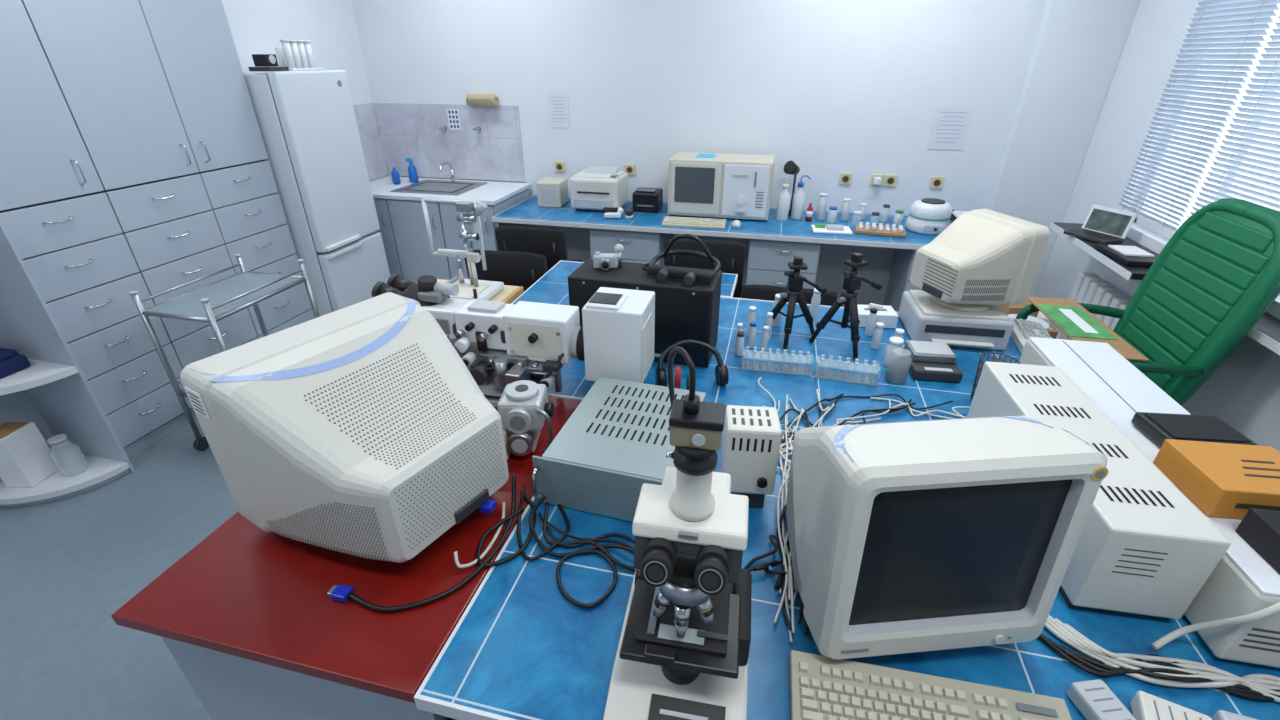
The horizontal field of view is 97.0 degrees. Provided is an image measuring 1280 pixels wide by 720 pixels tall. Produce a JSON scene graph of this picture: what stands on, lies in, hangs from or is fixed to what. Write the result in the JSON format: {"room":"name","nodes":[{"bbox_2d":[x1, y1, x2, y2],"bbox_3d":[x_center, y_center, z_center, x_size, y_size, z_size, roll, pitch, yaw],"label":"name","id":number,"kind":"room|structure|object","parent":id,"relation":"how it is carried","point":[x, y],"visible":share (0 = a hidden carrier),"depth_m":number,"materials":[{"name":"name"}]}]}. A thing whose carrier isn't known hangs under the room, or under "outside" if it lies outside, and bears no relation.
{"room":"laboratory","nodes":[
{"label":"laboratory","id":0,"kind":"room"},
{"bbox_2d":[0,417,237,719],"bbox_3d":[-0.374,0.966,2.008,5.420,0.100,6.580,6,29,12],"label":"floor","id":1,"kind":"structure","parent":0,"point":[67,565],"depth_m":2.14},
{"bbox_2d":[0,221,134,506],"bbox_3d":[-2.664,0.062,2.317,0.420,1.200,0.360,6,29,12],"label":"corner shelf","id":2,"kind":"object","parent":1,"relation":"on","point":[53,393],"visible":0.92,"depth_m":2.51,"materials":[{"name":"white"}]},
{"bbox_2d":[0,348,29,377],"bbox_3d":[-2.716,0.024,2.340,0.200,0.085,0.200,6,29,12],"label":"folded cloth","id":3,"kind":"object","parent":2,"relation":"on","point":[11,362],"visible":1,"depth_m":2.36,"materials":[{"name":"blue fabric"}]},
{"bbox_2d":[0,421,60,487],"bbox_3d":[-2.755,0.418,2.515,0.120,0.264,0.140,1,28,1],"label":"carton","id":4,"kind":"object","parent":2,"relation":"on","point":[26,459],"visible":1,"depth_m":2.49,"materials":[{"name":"white cardboard"}]},
{"bbox_2d":[47,434,67,444],"bbox_3d":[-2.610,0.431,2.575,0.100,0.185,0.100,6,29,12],"label":"lid","id":5,"kind":"object","parent":2,"relation":"in","point":[59,438],"visible":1,"depth_m":2.53,"materials":[{"name":"white plastic"}]},
{"bbox_2d":[0,0,314,457],"bbox_3d":[-2.604,-0.805,2.326,0.342,2.720,2.310,6,29,12],"label":"storage cabinet","id":6,"kind":"object","parent":1,"relation":"on","point":[133,154],"visible":0.76,"depth_m":2.69,"materials":[{"name":"silver metal"}]},
{"bbox_2d":[129,254,319,450],"bbox_3d":[-1.954,-0.026,2.852,0.408,0.850,0.610,6,29,12],"label":"trolley","id":7,"kind":"object","parent":1,"relation":"on","point":[216,301],"visible":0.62,"depth_m":2.66,"materials":[{"name":"silver metal"}]},
{"bbox_2d":[243,70,389,315],"bbox_3d":[-2.178,-1.013,3.820,0.510,1.675,0.580,6,29,12],"label":"refrigerator","id":8,"kind":"object","parent":1,"relation":"on","point":[307,122],"visible":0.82,"depth_m":3.58,"materials":[{"name":"white metal"}]},
{"bbox_2d":[248,54,288,70],"bbox_3d":[-2.098,-1.673,3.187,0.140,0.084,0.140,6,29,12],"label":"gauge","id":9,"kind":"object","parent":8,"relation":"on","point":[266,60],"visible":1,"depth_m":3.15,"materials":[{"name":"grey"}]},
{"bbox_2d":[275,40,323,70],"bbox_3d":[-2.061,-1.828,3.397,0.130,0.160,0.260,6,29,12],"label":"cylinder","id":10,"kind":"object","parent":8,"relation":"on","point":[298,55],"visible":0.91,"depth_m":3.35,"materials":[{"name":"white plastic"}]},
{"bbox_2d":[111,396,580,719],"bbox_3d":[-0.623,0.657,1.683,0.692,0.750,1.000,6,29,12],"label":"table","id":11,"kind":"object","parent":1,"relation":"on","point":[247,615],"visible":0.45,"depth_m":1.19,"materials":[{"name":"laminate"}]},
{"bbox_2d":[180,292,508,562],"bbox_3d":[-0.608,0.167,1.332,0.489,0.445,0.528,16,32,28],"label":"monitor","id":12,"kind":"object","parent":11,"relation":"on","point":[360,429],"visible":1,"depth_m":1.19,"materials":[{"name":"white plastic"}]},
{"bbox_2d":[327,474,569,611],"bbox_3d":[-0.385,0.407,1.257,0.542,0.094,0.215,-22,35,-35],"label":"cable","id":13,"kind":"object","parent":11,"relation":"on","point":[342,593],"visible":0.96,"depth_m":1.28,"materials":[{"name":"black plastic"}]},
{"bbox_2d":[497,380,553,459],"bbox_3d":[-0.333,0.169,1.596,0.189,0.192,0.153,1,28,1],"label":"block","id":14,"kind":"object","parent":11,"relation":"on","point":[523,406],"visible":0.9,"depth_m":1.54,"materials":[{"name":"silver metal"}]},
{"bbox_2d":[370,162,530,283],"bbox_3d":[-1.599,-1.045,4.571,1.320,1.022,0.672,6,29,12],"label":"base cabinet","id":15,"kind":"object","parent":1,"relation":"on","point":[399,208],"visible":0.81,"depth_m":4.29,"materials":[{"name":"white"}]},
{"bbox_2d":[406,158,418,181],"bbox_3d":[-1.835,-1.532,4.556,0.074,0.179,0.072,6,29,12],"label":"spray bottle","id":16,"kind":"object","parent":15,"relation":"in","point":[412,171],"visible":1,"depth_m":4.54,"materials":[{"name":"blue plastic"}]},
{"bbox_2d":[437,279,523,303],"bbox_3d":[-0.858,0.027,2.862,0.480,0.748,0.400,6,29,12],"label":"wooden side table","id":17,"kind":"object","parent":1,"relation":"on","point":[508,294],"visible":0.19,"depth_m":2.73,"materials":[{"name":"brown wood"}]},
{"bbox_2d":[422,198,503,300],"bbox_3d":[-0.832,-0.501,2.572,0.352,0.450,0.280,6,29,12],"label":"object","id":18,"kind":"object","parent":17,"relation":"on","point":[472,288],"visible":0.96,"depth_m":2.58,"materials":[{"name":"white metal"}]},
{"bbox_2d":[464,250,547,291],"bbox_3d":[-0.686,-0.288,3.321,0.440,0.871,0.506,5,29,8],"label":"office chair","id":19,"kind":"object","parent":1,"relation":"on","point":[512,268],"visible":0.16,"depth_m":2.95,"materials":[{"name":"black fabric"}]},
{"bbox_2d":[495,226,582,270],"bbox_3d":[-0.655,-0.548,3.838,0.440,0.841,0.506,5,29,8],"label":"office chair","id":20,"kind":"object","parent":1,"relation":"on","point":[549,242],"visible":0.27,"depth_m":3.49,"materials":[{"name":"black fabric"}]},
{"bbox_2d":[511,260,594,400],"bbox_3d":[-0.307,0.120,2.686,0.605,0.751,1.350,6,29,12],"label":"lab table","id":21,"kind":"object","parent":1,"relation":"on","point":[552,287],"visible":0.16,"depth_m":2.64,"materials":[{"name":"blue tile"}]},
{"bbox_2d":[371,273,654,406],"bbox_3d":[-0.431,-0.069,1.868,0.930,0.354,0.305,6,29,12],"label":"instrument","id":22,"kind":"object","parent":21,"relation":"on","point":[501,344],"visible":0.86,"depth_m":1.78,"materials":[{"name":"white metal"}]},
{"bbox_2d":[664,238,745,297],"bbox_3d":[0.388,-0.360,3.433,0.440,0.891,0.506,5,29,10],"label":"office chair","id":23,"kind":"object","parent":1,"relation":"on","point":[731,255],"visible":0.23,"depth_m":3.07,"materials":[{"name":"black fabric"}]},
{"bbox_2d":[491,195,937,311],"bbox_3d":[0.658,-0.658,4.137,3.328,0.751,0.738,6,29,12],"label":"desk","id":24,"kind":"object","parent":1,"relation":"on","point":[771,243],"visible":0.41,"depth_m":3.89,"materials":[{"name":"blue tile"}]},
{"bbox_2d":[536,177,568,207],"bbox_3d":[-0.662,-1.276,4.303,0.180,0.180,0.222,5,29,8],"label":"box","id":25,"kind":"object","parent":24,"relation":"on","point":[551,191],"visible":1,"depth_m":4.22,"materials":[{"name":"beige plastic"}]},
{"bbox_2d":[570,166,627,211],"bbox_3d":[-0.298,-1.267,4.183,0.360,0.278,0.326,6,29,12],"label":"printer","id":26,"kind":"object","parent":24,"relation":"on","point":[594,188],"visible":0.89,"depth_m":4.06,"materials":[{"name":"white plastic"}]},
{"bbox_2d":[602,207,623,217],"bbox_3d":[-0.188,-1.049,3.993,0.150,0.068,0.140,2,28,3],"label":"desk telephone","id":27,"kind":"object","parent":24,"relation":"on","point":[609,212],"visible":1,"depth_m":3.95,"materials":[{"name":"white plastic"}]},
{"bbox_2d":[632,187,662,212],"bbox_3d":[0.057,-1.180,4.158,0.190,0.148,0.203,6,29,12],"label":"printer","id":28,"kind":"object","parent":24,"relation":"on","point":[650,200],"visible":0.99,"depth_m":4.08,"materials":[{"name":"black plastic"}]},
{"bbox_2d":[661,216,725,229],"bbox_3d":[0.362,-0.923,3.794,0.420,0.038,0.150,5,29,10],"label":"keyboard","id":29,"kind":"object","parent":24,"relation":"on","point":[688,222],"visible":1,"depth_m":3.76,"materials":[{"name":"beige plastic"}]},
{"bbox_2d":[668,152,774,220],"bbox_3d":[0.568,-1.222,3.975,0.700,0.394,0.380,6,29,12],"label":"instrument","id":30,"kind":"object","parent":24,"relation":"on","point":[700,185],"visible":1,"depth_m":3.83,"materials":[{"name":"beige plastic"}]},
{"bbox_2d":[776,176,790,220],"bbox_3d":[0.980,-1.102,3.857,0.083,0.295,0.080,6,29,12],"label":"wash bottle","id":31,"kind":"object","parent":24,"relation":"on","point":[784,196],"visible":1,"depth_m":3.85,"materials":[{"name":"white plastic"}]},
{"bbox_2d":[784,161,799,215],"bbox_3d":[1.066,-1.210,3.978,0.144,0.372,0.099,-17,33,-29],"label":"desk lamp","id":32,"kind":"object","parent":24,"relation":"on","point":[790,167],"visible":0.7,"depth_m":3.90,"materials":[{"name":"black plastic"}]},
{"bbox_2d":[791,175,810,219],"bbox_3d":[1.098,-1.119,3.889,0.090,0.294,0.079,-12,30,-21],"label":"wash bottle","id":33,"kind":"object","parent":24,"relation":"on","point":[798,202],"visible":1,"depth_m":3.88,"materials":[{"name":"white plastic"}]},
{"bbox_2d":[816,193,827,219],"bbox_3d":[1.254,-1.056,3.900,0.060,0.174,0.059,6,29,12],"label":"bottle","id":34,"kind":"object","parent":24,"relation":"on","point":[822,202],"visible":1,"depth_m":3.88,"materials":[{"name":"white plastic"}]},
{"bbox_2d":[811,223,852,234],"bbox_3d":[1.246,-0.858,3.681,0.240,0.029,0.170,5,29,8],"label":"paper tray","id":35,"kind":"object","parent":24,"relation":"on","point":[818,227],"visible":1,"depth_m":3.65,"materials":[{"name":"white plastic"}]},
{"bbox_2d":[840,198,850,220],"bbox_3d":[1.414,-1.035,3.891,0.056,0.144,0.055,6,29,12],"label":"bottle","id":36,"kind":"object","parent":24,"relation":"on","point":[845,210],"visible":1,"depth_m":3.87,"materials":[{"name":"white plastic"}]},
{"bbox_2d":[855,222,905,237],"bbox_3d":[1.543,-0.841,3.633,0.300,0.043,0.160,9,30,17],"label":"test tube rack","id":37,"kind":"object","parent":24,"relation":"on","point":[869,229],"visible":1,"depth_m":3.60,"materials":[{"name":"wood"}]},
{"bbox_2d":[905,198,952,234],"bbox_3d":[1.871,-0.932,3.652,0.260,0.189,0.270,6,29,12],"label":"centrifuge","id":38,"kind":"object","parent":24,"relation":"on","point":[928,216],"visible":0.98,"depth_m":3.57,"materials":[{"name":"white plastic"}]},
{"bbox_2d":[720,273,737,296],"bbox_3d":[0.290,-0.061,3.023,0.373,0.751,0.326,6,29,12],"label":"lab table","id":39,"kind":"object","parent":1,"relation":"on","point":[729,281],"visible":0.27,"depth_m":2.82,"materials":[{"name":"blue tile"}]},
{"bbox_2d":[742,284,836,305],"bbox_3d":[0.756,-0.096,3.037,0.440,0.801,0.506,6,29,12],"label":"office chair","id":40,"kind":"object","parent":1,"relation":"on","point":[758,292],"visible":0.07,"depth_m":2.67,"materials":[{"name":"black fabric"}]},
{"bbox_2d":[414,296,1279,719],"bbox_3d":[0.641,0.553,1.878,1.655,0.751,2.030,6,29,12],"label":"lab table","id":41,"kind":"object","parent":1,"relation":"on","point":[519,650],"visible":0.3,"depth_m":1.14,"materials":[{"name":"blue tile"}]},
{"bbox_2d":[529,495,635,607],"bbox_3d":[-0.145,0.408,1.285,0.295,0.063,0.213,23,36,37],"label":"cable tangle","id":42,"kind":"object","parent":41,"relation":"on","point":[605,554],"visible":0.91,"depth_m":1.29,"materials":[{"name":"black plastic"}]},
{"bbox_2d":[532,377,705,521],"bbox_3d":[-0.030,0.236,1.521,0.370,0.143,0.453,8,29,14],"label":"chassis","id":43,"kind":"object","parent":41,"relation":"on","point":[615,442],"visible":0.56,"depth_m":1.41,"materials":[{"name":"metal"}]},
{"bbox_2d":[568,259,721,367],"bbox_3d":[0.021,-0.183,2.138,0.530,0.300,0.227,7,29,14],"label":"equipment case","id":44,"kind":"object","parent":41,"relation":"on","point":[682,312],"visible":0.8,"depth_m":2.01,"materials":[{"name":"black"}]},
{"bbox_2d":[593,244,623,269],"bbox_3d":[-0.117,-0.381,2.098,0.113,0.083,0.090,-1,28,-1],"label":"camera","id":45,"kind":"object","parent":44,"relation":"on","point":[605,261],"visible":1,"depth_m":2.09,"materials":[{"name":"grey"}]},
{"bbox_2d":[642,234,720,285],"bbox_3d":[0.148,-0.375,2.022,0.281,0.144,0.218,12,30,21],"label":"head-mounted loupe","id":46,"kind":"object","parent":44,"relation":"on","point":[662,273],"visible":1,"depth_m":2.00,"materials":[{"name":"black plastic"}]},
{"bbox_2d":[603,346,751,719],"bbox_3d":[0.093,0.251,0.978,0.236,0.631,0.469,5,29,9],"label":"microscope","id":47,"kind":"object","parent":41,"relation":"on","point":[682,653],"visible":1,"depth_m":0.91,"materials":[{"name":"white metal"}]},
{"bbox_2d":[674,366,689,389],"bbox_3d":[0.136,0.096,1.765,0.080,0.160,0.040,6,29,12],"label":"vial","id":48,"kind":"object","parent":41,"relation":"on","point":[677,383],"visible":0.17,"depth_m":1.74,"materials":[{"name":"red plastic"}]},
{"bbox_2d":[655,339,728,386],"bbox_3d":[0.173,0.015,1.939,0.240,0.138,0.124,-3,28,-6],"label":"headphones","id":49,"kind":"object","parent":41,"relation":"on","point":[721,371],"visible":0.95,"depth_m":1.93,"materials":[{"name":"black plastic"}]},
{"bbox_2d":[735,331,743,355],"bbox_3d":[0.375,-0.061,2.129,0.030,0.094,0.030,6,29,12],"label":"vial","id":50,"kind":"object","parent":41,"relation":"on","point":[739,346],"visible":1,"depth_m":2.12,"materials":[{"name":"white plastic"}]},
{"bbox_2d":[746,306,755,336],"bbox_3d":[0.446,-0.154,2.270,0.032,0.124,0.032,6,29,12],"label":"vial","id":51,"kind":"object","parent":41,"relation":"on","point":[752,309],"visible":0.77,"depth_m":2.25,"materials":[{"name":"white plastic"}]},
{"bbox_2d":[721,405,781,507],"bbox_3d":[0.268,0.246,1.395,0.125,0.246,0.121,3,28,5],"label":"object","id":52,"kind":"object","parent":41,"relation":"on","point":[752,435],"visible":0.8,"depth_m":1.34,"materials":[{"name":"white metal"}]},
{"bbox_2d":[747,321,755,347],"bbox_3d":[0.433,-0.098,2.187,0.028,0.104,0.028,6,29,12],"label":"vial","id":53,"kind":"object","parent":41,"relation":"on","point":[752,330],"visible":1,"depth_m":2.18,"materials":[{"name":"white plastic"}]},
{"bbox_2d":[760,326,768,352],"bbox_3d":[0.474,-0.079,2.151,0.024,0.104,0.024,6,29,12],"label":"vial","id":54,"kind":"object","parent":41,"relation":"on","point":[764,341],"visible":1,"depth_m":2.14,"materials":[{"name":"white plastic"}]},
{"bbox_2d":[772,294,782,326],"bbox_3d":[0.574,-0.207,2.358,0.040,0.134,0.039,6,29,12],"label":"vial","id":55,"kind":"object","parent":41,"relation":"on","point":[777,321],"visible":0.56,"depth_m":2.35,"materials":[{"name":"white plastic"}]},
{"bbox_2d":[764,256,826,348],"bbox_3d":[0.611,-0.232,2.193,0.203,0.335,0.202,2,28,3],"label":"camera tripod","id":56,"kind":"object","parent":41,"relation":"on","point":[793,294],"visible":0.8,"depth_m":2.17,"materials":[{"name":"black plastic"}]},
{"bbox_2d":[810,288,820,324],"bbox_3d":[0.731,-0.222,2.365,0.036,0.154,0.036,6,29,12],"label":"vial","id":57,"kind":"object","parent":41,"relation":"on","point":[815,302],"visible":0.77,"depth_m":2.35,"materials":[{"name":"white plastic"}]},
{"bbox_2d":[809,252,881,359],"bbox_3d":[0.802,-0.214,2.116,0.203,0.375,0.202,-13,31,-23],"label":"camera tripod","id":58,"kind":"object","parent":41,"relation":"on","point":[852,279],"visible":1,"depth_m":2.09,"materials":[{"name":"black plastic"}]},
{"bbox_2d":[743,377,969,642],"bbox_3d":[0.469,0.249,1.620,0.618,0.028,1.125,25,37,38],"label":"cable tangle","id":59,"kind":"object","parent":41,"relation":"on","point":[785,575],"visible":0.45,"depth_m":1.52,"materials":[{"name":"grey plastic"}]},
{"bbox_2d":[865,308,877,335],"bbox_3d":[0.931,-0.153,2.278,0.032,0.114,0.032,6,29,12],"label":"vial","id":60,"kind":"object","parent":41,"relation":"on","point":[871,321],"visible":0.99,"depth_m":2.27,"materials":[{"name":"white plastic"}]},
{"bbox_2d":[857,303,897,327],"bbox_3d":[0.991,-0.198,2.389,0.160,0.089,0.110,3,28,5],"label":"tissue box","id":61,"kind":"object","parent":41,"relation":"on","point":[887,315],"visible":0.79,"depth_m":2.35,"materials":[{"name":"white cardboard"}]},
{"bbox_2d":[871,322,883,349],"bbox_3d":[0.913,-0.092,2.176,0.032,0.104,0.032,6,29,12],"label":"vial","id":62,"kind":"object","parent":41,"relation":"on","point":[877,336],"visible":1,"depth_m":2.16,"materials":[{"name":"white plastic"}]},
{"bbox_2d":[883,337,903,366],"bbox_3d":[0.922,-0.028,2.056,0.056,0.104,0.055,6,29,12],"label":"glass jar","id":63,"kind":"object","parent":41,"relation":"on","point":[894,349],"visible":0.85,"depth_m":2.03,"materials":[{"name":"white glass"}]},
{"bbox_2d":[886,360,908,382],"bbox_3d":[0.896,0.020,1.960,0.072,0.110,0.071,6,29,12],"label":"glass jar","id":64,"kind":"object","parent":41,"relation":"on","point":[897,370],"visible":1,"depth_m":1.95,"materials":[{"name":"white"}]},
{"bbox_2d":[789,650,1071,719],"bbox_3d":[0.485,0.606,0.942,0.455,0.038,0.165,5,29,10],"label":"keyboard","id":65,"kind":"object","parent":41,"relation":"on","point":[821,687],"visible":1,"depth_m":0.97,"materials":[{"name":"beige plastic"}]},
{"bbox_2d":[901,340,962,382],"bbox_3d":[1.048,0.001,2.037,0.160,0.072,0.190,4,28,7],"label":"laboratory balance","id":66,"kind":"object","parent":41,"relation":"on","point":[931,361],"visible":0.91,"depth_m":2.00,"materials":[{"name":"grey plastic"}]},
{"bbox_2d":[786,416,1107,658],"bbox_3d":[0.510,0.270,1.129,0.425,0.456,0.446,-3,28,-5],"label":"monitor","id":67,"kind":"object","parent":41,"relation":"on","point":[929,535],"visible":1,"depth_m":0.94,"materials":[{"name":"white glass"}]},
{"bbox_2d":[898,290,1013,349],"bbox_3d":[1.263,-0.164,2.281,0.340,0.131,0.320,5,29,9],"label":"printer","id":68,"kind":"object","parent":41,"relation":"on","point":[923,319],"visible":0.79,"depth_m":2.17,"materials":[{"name":"grey plastic"}]},
{"bbox_2d":[910,209,1049,311],"bbox_3d":[1.274,-0.379,2.193,0.341,0.330,0.330,-7,29,-13],"label":"monitor","id":69,"kind":"object","parent":68,"relation":"on","point":[985,258],"visible":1,"depth_m":2.09,"materials":[{"name":"white plastic"}]},
{"bbox_2d":[970,352,1020,399],"bbox_3d":[1.140,0.068,1.826,0.114,0.152,0.114,6,29,12],"label":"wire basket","id":70,"kind":"object","parent":41,"relation":"on","point":[981,360],"visible":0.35,"depth_m":1.83,"materials":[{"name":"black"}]},
{"bbox_2d":[1009,317,1052,353],"bbox_3d":[1.540,-0.070,2.203,0.133,0.038,0.420,8,29,15],"label":"keyboard","id":71,"kind":"object","parent":41,"relation":"on","point":[1022,330],"visible":0.36,"depth_m":2.26,"materials":[{"name":"white plastic"}]},
{"bbox_2d":[967,361,1230,620],"bbox_3d":[1.027,0.266,1.374,0.195,0.231,0.671,5,29,9],"label":"equipment unit","id":72,"kind":"object","parent":41,"relation":"on","point":[1143,549],"visible":0.82,"depth_m":1.11,"materials":[{"name":"white metal"}]},
{"bbox_2d":[1066,679,1135,719],"bbox_3d":[0.790,0.601,0.955,0.060,0.036,0.108,-3,28,-6],"label":"power adapter","id":73,"kind":"object","parent":41,"relation":"on","point":[1094,699],"visible":1,"depth_m":0.96,"materials":[{"name":"grey plastic"}]},
{"bbox_2d":[1019,337,1279,667],"bbox_3d":[1.289,0.254,1.442,0.235,0.188,1.041,5,29,10],"label":"equipment unit","id":74,"kind":"object","parent":41,"relation":"on","point":[1242,582],"visible":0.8,"depth_m":1.11,"materials":[{"name":"white metal"}]},
{"bbox_2d":[1131,412,1258,447],"bbox_3d":[1.314,0.174,1.346,0.190,0.038,0.130,3,28,5],"label":"box","id":75,"kind":"object","parent":74,"relation":"on","point":[1158,427],"visible":0.76,"depth_m":1.34,"materials":[{"name":"black plastic"}]},
{"bbox_2d":[1153,439,1279,518],"bbox_3d":[1.249,0.249,1.176,0.210,0.071,0.171,4,28,7],"label":"equipment unit","id":76,"kind":"object","parent":74,"relation":"on","point":[1223,480],"visible":0.93,"depth_m":1.16,"materials":[{"name":"orange plastic"}]},
{"bbox_2d":[1236,508,1279,573],"bbox_3d":[1.237,0.337,1.022,0.190,0.062,0.110,5,29,8],"label":"carton","id":77,"kind":"object","parent":74,"relation":"on","point":[1260,528],"visible":1,"depth_m":1.04,"materials":[{"name":"black"}]},
{"bbox_2d":[1038,602,1279,702],"bbox_3d":[1.007,0.466,1.025,0.505,0.205,0.159,4,28,8],"label":"cable tangle","id":78,"kind":"object","parent":41,"relation":"on","point":[1181,673],"visible":0.97,"depth_m":1.03,"materials":[{"name":"grey plastic"}]},
{"bbox_2d":[1130,691,1211,719],"bbox_3d":[0.893,0.610,0.933,0.118,0.040,0.070,14,31,25],"label":"power adapter","id":79,"kind":"object","parent":41,"relation":"on","point":[1144,706],"visible":0.98,"depth_m":0.94,"materials":[{"name":"white plastic"}]},
{"bbox_2d":[1212,710,1257,719],"bbox_3d":[1.015,0.623,0.909,0.128,0.040,0.070,9,29,16],"label":"power adapter","id":80,"kind":"object","parent":41,"relation":"on","point":[1220,714],"visible":1,"depth_m":0.94,"materials":[{"name":"grey plastic"}]},
{"bbox_2d":[997,299,1057,338],"bbox_3d":[2.139,-0.078,3.261,0.280,0.555,0.260,4,28,7],"label":"cardboard box","id":81,"kind":"object","parent":1,"relation":"on","point":[1014,309],"visible":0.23,"depth_m":3.07,"materials":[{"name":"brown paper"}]},
{"bbox_2d":[1007,314,1048,330],"bbox_3d":[1.969,0.051,3.015,0.260,0.560,0.260,6,29,12],"label":"plastic bag","id":82,"kind":"object","parent":81,"relation":"in","point":[1030,318],"visible":0.04,"depth_m":2.90,"materials":[{"name":"white plastic"}]},
{"bbox_2d":[1056,272,1129,339],"bbox_3d":[2.439,-0.036,3.051,0.090,0.680,0.720,6,29,12],"label":"radiator","id":83,"kind":"object","parent":1,"relation":"on","point":[1088,288],"visible":0.24,"depth_m":3.01,"materials":[{"name":"white metal"}]},
{"bbox_2d":[1016,198,1279,405],"bbox_3d":[1.988,-0.024,2.398,0.605,1.276,0.627,6,29,12],"label":"chair","id":84,"kind":"object","parent":1,"relation":"on","point":[1217,275],"visible":0.48,"depth_m":2.14,"materials":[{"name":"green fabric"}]},
{"bbox_2d":[222,0,385,180],"bbox_3d":[-2.960,-0.606,1.870,0.100,2.800,6.380,6,29,12],"label":"wall","id":85,"kind":"structure","parent":0,"point":[256,26],"depth_m":3.89,"materials":[{"name":"paint"}]},
{"bbox_2d":[353,103,387,179],"bbox_3d":[-2.225,-1.705,4.475,0.012,0.565,0.558,6,29,12],"label":"sink-side tiling","id":86,"kind":"object","parent":85,"relation":"attached to","point":[365,115],"visible":0.34,"depth_m":4.59,"materials":[{"name":"tile"}]},
{"bbox_2d":[352,0,1045,215],"bbox_3d":[0.383,-1.801,4.099,5.420,2.800,0.100,6,29,12],"label":"wall","id":87,"kind":"structure","parent":0,"point":[829,88],"depth_m":3.94,"materials":[{"name":"paint"}]},
{"bbox_2d":[373,103,524,181],"bbox_3d":[-1.544,-1.760,4.580,1.255,0.565,0.012,6,29,12],"label":"tile backsplash","id":88,"kind":"structure","parent":87,"relation":"attached to","point":[493,152],"depth_m":4.57,"materials":[{"name":"tile"}]},
{"bbox_2d":[447,109,460,129],"bbox_3d":[-1.471,-1.899,4.474,0.100,0.150,0.004,6,29,12],"label":"notice sheet","id":89,"kind":"object","parent":88,"relation":"attached to","point":[453,114],"visible":1,"depth_m":4.47,"materials":[{"name":"white paper"}]},
{"bbox_2d":[466,93,498,106],"bbox_3d":[-1.198,-1.982,4.310,0.240,0.090,0.110,6,29,12],"label":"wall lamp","id":90,"kind":"object","parent":87,"relation":"attached to","point":[472,99],"visible":1,"depth_m":4.27,"materials":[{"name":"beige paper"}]},
{"bbox_2d":[548,93,569,127],"bbox_3d":[-0.612,-1.879,4.266,0.160,0.240,0.004,6,29,12],"label":"notice","id":91,"kind":"object","parent":87,"relation":"attached to","point":[558,104],"visible":1,"depth_m":4.26,"materials":[{"name":"white paper"}]},
{"bbox_2d":[870,174,883,185],"bbox_3d":[1.658,-1.252,3.955,0.080,0.080,0.055,6,29,12],"label":"wall socket","id":92,"kind":"object","parent":87,"relation":"attached to","point":[876,179],"visible":1,"depth_m":3.95,"materials":[{"name":"beige plastic"}]},
{"bbox_2d":[883,175,897,186],"bbox_3d":[1.750,-1.252,3.954,0.080,0.080,0.014,6,29,12],"label":"wall socket","id":93,"kind":"object","parent":87,"relation":"attached to","point":[890,180],"visible":1,"depth_m":3.95,"materials":[{"name":"beige plastic"}]},
{"bbox_2d":[929,176,944,188],"bbox_3d":[2.042,-1.219,3.892,0.080,0.080,0.014,6,29,12],"label":"wall socket","id":94,"kind":"object","parent":87,"relation":"attached to","point":[936,182],"visible":1,"depth_m":3.89,"materials":[{"name":"beige plastic"}]},
{"bbox_2d":[927,107,972,149],"bbox_3d":[2.043,-1.525,3.733,0.220,0.260,0.004,6,29,12],"label":"notice","id":95,"kind":"object","parent":87,"relation":"attached to","point":[950,125],"visible":1,"depth_m":3.73,"materials":[{"name":"white paper"}]},
{"bbox_2d":[986,0,1139,296],"bbox_3d":[2.585,-1.500,3.538,0.440,2.800,0.110,6,29,12],"label":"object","id":96,"kind":"structure","parent":87,"relation":"attached to","point":[1078,45],"depth_m":3.46,"materials":[{"name":"paint"}]},
{"bbox_2d":[1028,297,1148,360],"bbox_3d":[1.845,-0.148,2.370,0.200,0.012,0.600,5,29,10],"label":"magazine","id":97,"kind":"object","parent":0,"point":[1077,323],"visible":0.8,"depth_m":2.36,"materials":[{"name":"paper"}]},
{"bbox_2d":[1036,0,1279,451],"bbox_3d":[2.164,-0.024,0.786,0.200,2.800,6.380,6,29,12],"label":"wall","id":98,"kind":"structure","parent":0,"point":[1243,391],"depth_m":3.01,"materials":[{"name":"paint"}]},
{"bbox_2d":[1050,222,1279,354],"bbox_3d":[2.154,-0.026,1.885,0.273,0.035,3.260,6,29,12],"label":"window sill","id":99,"kind":"structure","parent":98,"relation":"attached to","point":[1266,331],"depth_m":2.59,"materials":[{"name":"white"}]},
{"bbox_2d":[1063,205,1137,243],"bbox_3d":[2.417,-0.716,2.978,0.174,0.143,0.220,-11,30,-19],"label":"laptop","id":100,"kind":"object","parent":99,"relation":"on","point":[1103,225],"visible":0.98,"depth_m":2.98,"materials":[{"name":"grey"}]},
{"bbox_2d":[1095,244,1157,266],"bbox_3d":[2.352,-0.505,2.706,0.180,0.030,0.280,5,29,8],"label":"folder","id":101,"kind":"object","parent":99,"relation":"on","point":[1130,255],"visible":0.91,"depth_m":2.68,"materials":[{"name":"black plastic"}]},
{"bbox_2d":[1134,9,1279,239],"bbox_3d":[2.385,-0.745,1.442,0.060,1.560,3.090,6,29,12],"label":"window","id":102,"kind":"structure","parent":98,"relation":"in","point":[1140,222],"depth_m":2.81,"materials":[{"name":"white plastic"}]},
{"bbox_2d":[1116,0,1279,234],"bbox_3d":[2.563,-1.403,2.505,0.030,1.575,0.540,6,29,12],"label":"window blind","id":103,"kind":"object","parent":102,"relation":"attached to","point":[1241,10],"visible":0.98,"depth_m":2.59,"materials":[{"name":"white plastic"}]},
{"bbox_2d":[1185,16,1279,220],"bbox_3d":[2.402,-1.086,1.914,0.030,1.575,0.760,6,29,12],"label":"window blind","id":104,"kind":"object","parent":102,"relation":"attached to","point":[1267,66],"visible":0.7,"depth_m":2.25,"materials":[{"name":"white plastic"}]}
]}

